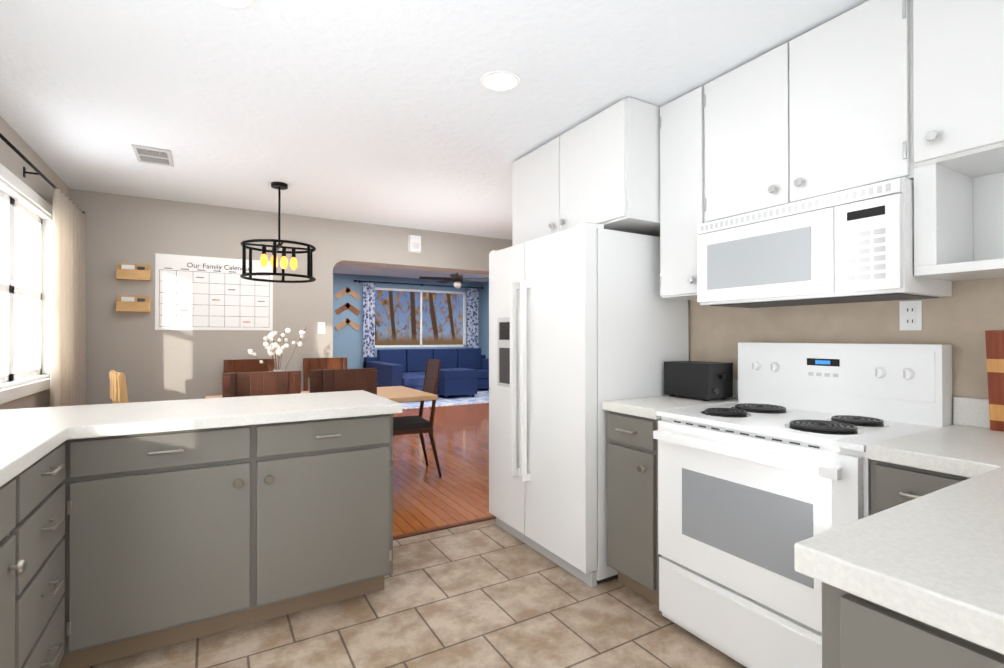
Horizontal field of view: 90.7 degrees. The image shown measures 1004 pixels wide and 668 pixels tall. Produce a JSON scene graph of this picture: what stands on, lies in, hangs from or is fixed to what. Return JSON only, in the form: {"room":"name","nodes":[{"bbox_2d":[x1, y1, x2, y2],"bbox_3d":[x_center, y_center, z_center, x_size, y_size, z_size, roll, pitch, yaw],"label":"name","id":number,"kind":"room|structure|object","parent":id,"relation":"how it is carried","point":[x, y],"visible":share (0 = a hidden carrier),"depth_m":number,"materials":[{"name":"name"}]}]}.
{"room":"dining room and kitchen","nodes":[
{"label":"dining room and kitchen","id":0,"kind":"room"},
{"bbox_2d":[0,116,71,409],"bbox_3d":[-1.851,-0.117,1.043,0.150,2.720,7.400,0,0,-30],"label":"wall","id":1,"kind":"structure","parent":0,"point":[9,158],"depth_m":3.12,"materials":[{"name":"grey paint"}]},
{"bbox_2d":[0,163,52,403],"bbox_3d":[-2.972,-0.269,2.995,0.175,1.290,1.440,0,0,-30],"label":"window","id":2,"kind":"structure","parent":1,"relation":"in","point":[35,293],"depth_m":3.26,"materials":[{"name":"white wood"}]},
{"bbox_2d":[0,133,84,212],"bbox_3d":[-2.870,-0.989,3.039,0.099,0.060,2.305,0,0,-30],"label":"curtain rod","id":3,"kind":"object","parent":1,"relation":"attached to","point":[20,154],"visible":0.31,"depth_m":2.91,"materials":[{"name":"black metal"}]},
{"bbox_2d":[49,188,85,406],"bbox_3d":[-3.167,0.135,3.633,0.084,2.190,0.864,0,0,-30],"label":"curtain","id":4,"kind":"object","parent":3,"relation":"hanging from","point":[68,341],"visible":0.77,"depth_m":3.48,"materials":[{"name":"beige fabric"}]},
{"bbox_2d":[72,189,511,404],"bbox_3d":[-1.554,-0.090,5.318,4.620,2.720,0.320,0,0,-30],"label":"wall","id":5,"kind":"structure","parent":0,"point":[144,356],"depth_m":4.49,"materials":[{"name":"grey paint"}]},
{"bbox_2d":[116,263,150,280],"bbox_3d":[-3.115,-0.527,4.196,0.230,0.140,0.085,0,0,-30],"label":"organizer","id":6,"kind":"object","parent":5,"relation":"attached to","point":[135,272],"visible":1,"depth_m":4.17,"materials":[{"name":"brown wood"}]},
{"bbox_2d":[116,295,150,311],"bbox_3d":[-3.115,-0.257,4.194,0.230,0.140,0.085,0,0,-30],"label":"organizer","id":7,"kind":"object","parent":5,"relation":"attached to","point":[126,303],"visible":1,"depth_m":4.17,"materials":[{"name":"brown wood"}]},
{"bbox_2d":[155,253,272,330],"bbox_3d":[-2.608,-0.367,4.537,0.930,0.665,0.007,0,0,-30],"label":"wall calendar","id":8,"kind":"object","parent":5,"relation":"attached to","point":[199,297],"visible":0.94,"depth_m":4.51,"materials":[{"name":"white paper"}]},
{"bbox_2d":[187,263,248,270],"bbox_3d":[-2.588,-0.609,4.545,0.506,0.055,0.001,0,0,-30],"label":"sign","id":9,"kind":"object","parent":8,"relation":"attached to","point":[219,267],"visible":0.83,"depth_m":4.54,"materials":[{"name":"paint"}]},
{"bbox_2d":[318,322,324,333],"bbox_3d":[-1.817,-0.062,4.994,0.070,0.114,0.014,0,0,-30],"label":"light switch","id":10,"kind":"object","parent":5,"relation":"attached to","point":[321,327],"visible":1,"depth_m":4.99,"materials":[{"name":"white plastic"}]},
{"bbox_2d":[408,235,420,252],"bbox_3d":[-0.963,-0.999,5.481,0.140,0.190,0.046,0,0,-30],"label":"box","id":11,"kind":"object","parent":5,"relation":"attached to","point":[414,243],"visible":1,"depth_m":5.46,"materials":[{"name":"white plastic"}]},
{"bbox_2d":[333,273,480,368],"bbox_3d":[-2.836,-0.002,11.270,5.280,2.620,0.150,0,0,-30],"label":"wall","id":12,"kind":"structure","parent":0,"point":[347,341],"depth_m":10.98,"materials":[{"name":"blue paint"}]},
{"bbox_2d":[334,318,359,330],"bbox_3d":[-3.380,-0.212,10.853,0.557,0.285,0.018,0,0,-30],"label":"art","id":13,"kind":"object","parent":12,"relation":"attached to","point":[347,321],"depth_m":10.84},
{"bbox_2d":[335,287,359,299],"bbox_3d":[-3.380,-0.892,10.858,0.557,0.285,0.018,0,0,-30],"label":"art","id":14,"kind":"object","parent":12,"relation":"attached to","point":[347,290],"depth_m":10.85},
{"bbox_2d":[335,302,360,315],"bbox_3d":[-3.380,-0.552,10.855,0.557,0.285,0.018,0,0,-30],"label":"art","id":15,"kind":"object","parent":12,"relation":"attached to","point":[349,306],"depth_m":10.85},
{"bbox_2d":[354,280,483,288],"bbox_3d":[-1.867,-1.160,11.690,3.220,0.060,0.114,0,0,-30],"label":"curtain rod","id":16,"kind":"object","parent":12,"relation":"attached to","point":[359,281],"visible":0.96,"depth_m":11.54,"materials":[{"name":"black metal"}]},
{"bbox_2d":[363,282,374,357],"bbox_3d":[-2.954,0.056,11.012,0.264,2.400,0.064,0,0,-30],"label":"curtain","id":17,"kind":"object","parent":16,"relation":"hanging from","point":[368,319],"visible":0.69,"depth_m":11.01,"materials":[{"name":"white fabric"}]},
{"bbox_2d":[467,288,478,347],"bbox_3d":[-0.727,0.064,12.315,0.324,2.400,0.064,0,0,-30],"label":"curtain","id":18,"kind":"object","parent":16,"relation":"hanging from","point":[472,317],"visible":0.67,"depth_m":12.31,"materials":[{"name":"white fabric"}]},
{"bbox_2d":[375,287,465,347],"bbox_3d":[-1.924,-0.369,11.783,2.330,1.360,0.050,0,0,-30],"label":"window","id":19,"kind":"structure","parent":12,"relation":"in","point":[464,313],"depth_m":11.80,"materials":[{"name":"white"}]},
{"bbox_2d":[333,264,488,281],"bbox_3d":[-1.426,-1.377,8.889,5.600,0.100,5.700,0,0,-30],"label":"ceiling","id":20,"kind":"structure","parent":0,"point":[371,270],"depth_m":10.61,"materials":[{"name":"white paint"}]},
{"bbox_2d":[419,273,488,287],"bbox_3d":[-0.828,-1.072,8.928,1.328,0.509,1.299,0,0,-30],"label":"ceiling fan","id":21,"kind":"object","parent":20,"relation":"hanging from","point":[456,279],"visible":0.79,"depth_m":8.83,"materials":[{"name":"black metal"}]},
{"bbox_2d":[85,519,746,667],"bbox_3d":[0.304,1.282,0.807,3.640,0.080,4.830,0,0,-30],"label":"floor","id":22,"kind":"structure","parent":0,"point":[488,594],"depth_m":2.12,"materials":[{"name":"beige tile"}]},
{"bbox_2d":[0,468,27,667],"bbox_3d":[-1.385,0.805,0.939,0.546,0.876,0.570,0,0,-30],"label":"base cabinet","id":23,"kind":"object","parent":22,"relation":"on","point":[14,493],"depth_m":1.30,"materials":[{"name":"grey wood"}]},
{"bbox_2d":[0,404,95,486],"bbox_3d":[-0.936,0.340,0.187,0.561,0.044,4.696,0,0,-30],"label":"countertop","id":24,"kind":"structure","parent":23,"relation":"on","point":[29,437],"depth_m":1.66,"materials":[{"name":"white stone"}]},
{"bbox_2d":[28,439,71,667],"bbox_3d":[-1.662,0.808,1.411,0.546,0.876,0.525,0,0,-30],"label":"base cabinet","id":25,"kind":"object","parent":22,"relation":"on","point":[50,477],"depth_m":1.58,"materials":[{"name":"grey wood"}]},
{"bbox_2d":[72,425,255,667],"bbox_3d":[-1.443,0.813,2.179,0.587,0.876,0.620,0,0,-30],"label":"base cabinet","id":26,"kind":"object","parent":22,"relation":"on","point":[116,547],"depth_m":1.91,"materials":[{"name":"grey wood"}]},
{"bbox_2d":[68,390,401,438],"bbox_3d":[-1.171,0.354,2.357,1.207,0.044,0.714,0,0,-30],"label":"countertop","id":27,"kind":"structure","parent":26,"relation":"on","point":[115,419],"depth_m":2.14,"materials":[{"name":"white stone"}]},
{"bbox_2d":[256,414,392,622],"bbox_3d":[-0.930,0.815,2.480,0.603,0.876,0.620,0,0,-30],"label":"base cabinet","id":28,"kind":"object","parent":22,"relation":"on","point":[324,487],"depth_m":2.20,"materials":[{"name":"grey wood"}]},
{"bbox_2d":[393,515,495,539],"bbox_3d":[-0.618,1.252,3.065,2.630,0.008,0.040,0,0,-30],"label":"trim","id":29,"kind":"structure","parent":22,"relation":"on","point":[442,527],"depth_m":3.20,"materials":[{"name":"brown wood"}]},
{"bbox_2d":[489,222,688,586],"bbox_3d":[0.458,0.355,3.014,0.810,1.802,0.975,0,0,-30],"label":"fridge","id":30,"kind":"object","parent":22,"relation":"on","point":[586,319],"visible":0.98,"depth_m":2.63,"materials":[{"name":"white metal"}]},
{"bbox_2d":[607,411,661,605],"bbox_3d":[0.862,0.815,2.473,0.690,0.875,0.342,0,0,-30],"label":"base cabinet","id":31,"kind":"object","parent":22,"relation":"on","point":[633,555],"visible":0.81,"depth_m":2.30,"materials":[{"name":"grey wood"}]},
{"bbox_2d":[602,379,737,419],"bbox_3d":[0.871,0.304,2.483,0.666,0.144,0.347,0,0,-30],"label":"countertop","id":32,"kind":"structure","parent":31,"relation":"on","point":[647,407],"depth_m":2.40,"materials":[{"name":"white stone"}]},
{"bbox_2d":[664,361,732,400],"bbox_3d":[1.021,0.237,2.568,0.190,0.187,0.295,0,0,-30],"label":"toaster","id":33,"kind":"object","parent":32,"relation":"on","point":[706,381],"visible":1,"depth_m":2.48,"materials":[{"name":"black plastic"}]},
{"bbox_2d":[653,342,952,667],"bbox_3d":[1.131,0.644,1.966,0.725,1.210,0.798,0,0,-30],"label":"stove","id":34,"kind":"object","parent":22,"relation":"on","point":[764,474],"visible":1,"depth_m":1.84,"materials":[{"name":"white metal"}]},
{"bbox_2d":[822,582,1003,667],"bbox_3d":[1.023,0.804,0.680,0.890,0.876,0.700,0,0,-30],"label":"base cabinet","id":35,"kind":"object","parent":22,"relation":"on","point":[858,632],"depth_m":0.67,"materials":[{"name":"grey wood"}]},
{"bbox_2d":[794,397,1003,654],"bbox_3d":[1.237,0.295,0.967,1.566,0.144,1.033,0,0,-30],"label":"countertop","id":36,"kind":"structure","parent":35,"relation":"on","point":[935,559],"depth_m":0.76,"materials":[{"name":"white stone"}]},
{"bbox_2d":[985,330,1003,431],"bbox_3d":[1.731,0.156,1.556,0.063,0.340,0.300,0,0,-30],"label":"cutting board","id":37,"kind":"object","parent":36,"relation":"on","point":[995,354],"visible":1,"depth_m":1.66,"materials":[{"name":"brown wood"}]},
{"bbox_2d":[871,460,968,514],"bbox_3d":[1.451,0.809,1.499,0.656,0.876,0.322,0,0,-30],"label":"base cabinet","id":38,"kind":"object","parent":22,"relation":"on","point":[892,485],"depth_m":1.41,"materials":[{"name":"grey wood"}]},
{"bbox_2d":[0,0,868,239],"bbox_3d":[0.232,-1.240,2.095,4.800,0.100,7.100,0,0,-30],"label":"ceiling","id":39,"kind":"structure","parent":0,"point":[395,113],"depth_m":2.37,"materials":[{"name":"white paint"}]},
{"bbox_2d":[132,144,173,166],"bbox_3d":[-2.308,-1.177,3.285,0.200,0.010,0.340,0,0,-30],"label":"ceiling vent","id":40,"kind":"object","parent":39,"relation":"in","point":[152,155],"visible":1,"depth_m":3.26,"materials":[{"name":"grey metal"}]},
{"bbox_2d":[210,0,254,8],"bbox_3d":[-0.958,-1.188,1.712,0.194,0.012,0.194,0,0,-30],"label":"recessed light","id":41,"kind":"object","parent":39,"relation":"in","point":[238,4],"visible":1,"depth_m":1.78,"materials":[{"name":"white plastic"}]},
{"bbox_2d":[240,182,315,282],"bbox_3d":[-1.747,-0.804,3.889,0.542,0.749,0.542,0,0,-30],"label":"pendant light","id":42,"kind":"object","parent":39,"relation":"hanging from","point":[275,246],"visible":1,"depth_m":3.86,"materials":[{"name":"black metal"}]},
{"bbox_2d":[480,70,520,91],"bbox_3d":[-0.008,-1.185,2.325,0.194,0.012,0.194,0,0,-30],"label":"recessed light","id":43,"kind":"object","parent":39,"relation":"in","point":[500,81],"visible":1,"depth_m":2.31,"materials":[{"name":"white plastic"}]},
{"bbox_2d":[393,403,492,535],"bbox_3d":[-1.468,1.323,7.359,7.200,0.080,8.270,0,0,-30],"label":"floor","id":44,"kind":"structure","parent":0,"point":[425,497],"depth_m":4.56,"materials":[{"name":"brown wood"}]},
{"bbox_2d":[109,370,128,402],"bbox_3d":[-2.485,0.759,3.557,0.501,1.000,0.440,0,-1,-45],"label":"chair","id":45,"kind":"object","parent":44,"relation":"on","point":[118,390],"visible":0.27,"depth_m":3.28,"materials":[{"name":"brown wood"}]},
{"bbox_2d":[224,359,273,372],"bbox_3d":[-2.241,0.750,4.427,0.440,1.030,0.504,0,0,-30],"label":"chair","id":46,"kind":"object","parent":44,"relation":"on","point":[242,365],"visible":0.1,"depth_m":4.62,"materials":[{"name":"brown wood"}]},
{"bbox_2d":[222,371,300,397],"bbox_3d":[-1.541,0.742,3.151,0.440,1.030,0.504,0,0,-30],"label":"chair","id":47,"kind":"object","parent":44,"relation":"on","point":[242,384],"visible":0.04,"depth_m":2.93,"materials":[{"name":"brown wood"}]},
{"bbox_2d":[205,386,437,401],"bbox_3d":[-1.483,0.885,4.091,1.670,0.755,0.900,0,0,-30],"label":"dining table","id":48,"kind":"object","parent":44,"relation":"on","point":[399,394],"visible":0.04,"depth_m":4.16,"materials":[{"name":"brown wood"}]},
{"bbox_2d":[247,328,305,371],"bbox_3d":[-1.773,0.224,3.889,0.417,0.560,0.315,0,0,-30],"label":"flowers","id":49,"kind":"object","parent":48,"relation":"on","point":[271,347],"visible":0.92,"depth_m":3.90,"materials":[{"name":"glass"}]},
{"bbox_2d":[303,357,347,390],"bbox_3d":[-1.654,0.752,4.770,0.440,1.030,0.504,0,0,-30],"label":"chair","id":50,"kind":"object","parent":44,"relation":"on","point":[309,364],"visible":0.27,"depth_m":4.94,"materials":[{"name":"brown wood"}]},
{"bbox_2d":[309,368,376,394],"bbox_3d":[-1.137,0.743,3.411,0.440,1.030,0.504,0,0,-30],"label":"chair","id":51,"kind":"object","parent":44,"relation":"on","point":[336,380],"visible":0.27,"depth_m":3.19,"materials":[{"name":"brown wood"}]},
{"bbox_2d":[393,359,441,476],"bbox_3d":[-0.848,0.750,4.483,0.505,1.033,0.462,0,0,-24],"label":"end chair","id":52,"kind":"object","parent":44,"relation":"on","point":[416,424],"visible":0.67,"depth_m":4.39,"materials":[{"name":"brown wood"}]},
{"bbox_2d":[398,389,488,408],"bbox_3d":[-1.175,1.296,10.126,3.300,0.009,2.290,0,0,-30],"label":"living room rug","id":53,"kind":"object","parent":44,"relation":"on","point":[481,395],"visible":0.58,"depth_m":9.46,"materials":[{"name":"white fabric"}]},
{"bbox_2d":[363,348,488,390],"bbox_3d":[-1.276,0.813,10.736,2.920,0.958,2.000,0,0,-30],"label":"sectional sofa","id":54,"kind":"object","parent":53,"relation":"on","point":[402,367],"visible":0.42,"depth_m":10.95,"materials":[{"name":"blue fabric"}]},
{"bbox_2d":[437,368,477,398],"bbox_3d":[-0.991,1.004,10.287,0.740,0.571,0.720,0,0,-30],"label":"ottoman","id":55,"kind":"object","parent":53,"relation":"on","point":[456,381],"visible":0.88,"depth_m":9.98,"materials":[{"name":"blue fabric"}]},
{"bbox_2d":[481,281,488,358],"bbox_3d":[0.926,-0.009,10.256,0.150,2.620,5.700,0,0,-30],"label":"wall","id":56,"kind":"structure","parent":0,"point":[484,292],"depth_m":12.40,"materials":[{"name":"blue paint"}]},
{"bbox_2d":[688,278,1003,424],"bbox_3d":[1.831,0.027,1.661,0.150,2.440,4.750,0,0,-30],"label":"wall","id":57,"kind":"structure","parent":0,"point":[965,316],"depth_m":2.04,"materials":[{"name":"beige paint"}]},
{"bbox_2d":[512,96,659,245],"bbox_3d":[0.574,-0.877,3.058,0.606,0.606,1.080,0,0,-30],"label":"upper cabinet","id":58,"kind":"object","parent":57,"relation":"attached to","point":[602,167],"visible":0.81,"depth_m":2.66,"materials":[{"name":"white wood"}]},
{"bbox_2d":[659,86,702,299],"bbox_3d":[1.029,-0.685,2.537,0.346,0.996,0.268,0,0,-30],"label":"upper cabinet","id":59,"kind":"object","parent":57,"relation":"attached to","point":[681,119],"depth_m":2.45,"materials":[{"name":"white wood"}]},
{"bbox_2d":[703,45,782,222],"bbox_3d":[1.198,-0.851,2.249,0.346,0.668,0.401,0,0,-30],"label":"upper cabinet","id":60,"kind":"object","parent":57,"relation":"attached to","point":[743,106],"depth_m":2.15,"materials":[{"name":"white wood"}]},
{"bbox_2d":[783,0,946,204],"bbox_3d":[1.400,-0.853,1.903,0.346,0.668,0.401,0,0,-30],"label":"upper cabinet","id":61,"kind":"object","parent":57,"relation":"attached to","point":[869,92],"depth_m":1.81,"materials":[{"name":"white wood"}]},
{"bbox_2d":[697,177,951,307],"bbox_3d":[1.261,-0.322,2.049,0.436,0.381,0.790,0,0,-30],"label":"microwave","id":62,"kind":"object","parent":61,"relation":"attached to","point":[854,245],"visible":1,"depth_m":1.84,"materials":[{"name":"white plastic"}]},
{"bbox_2d":[899,300,921,329],"bbox_3d":[1.585,-0.071,1.924,0.008,0.114,0.070,0,0,-30],"label":"outlet","id":63,"kind":"object","parent":57,"relation":"attached to","point":[910,315],"visible":1,"depth_m":1.92,"materials":[{"name":"white plastic"}]},
{"bbox_2d":[903,0,1003,195],"bbox_3d":[1.635,-0.856,1.502,0.346,0.668,0.529,0,0,-30],"label":"upper cabinet","id":64,"kind":"object","parent":57,"relation":"attached to","point":[953,50],"depth_m":1.57,"materials":[{"name":"white wood"}]},
{"label":"outside","id":65,"kind":"structure","parent":0,"visible":0},
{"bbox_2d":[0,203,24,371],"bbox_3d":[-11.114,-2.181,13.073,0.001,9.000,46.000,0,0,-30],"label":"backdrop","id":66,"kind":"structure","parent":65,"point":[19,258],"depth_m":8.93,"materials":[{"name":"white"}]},
{"bbox_2d":[375,290,462,344],"bbox_3d":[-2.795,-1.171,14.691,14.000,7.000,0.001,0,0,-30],"label":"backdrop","id":67,"kind":"structure","parent":65,"point":[397,317],"depth_m":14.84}
]}

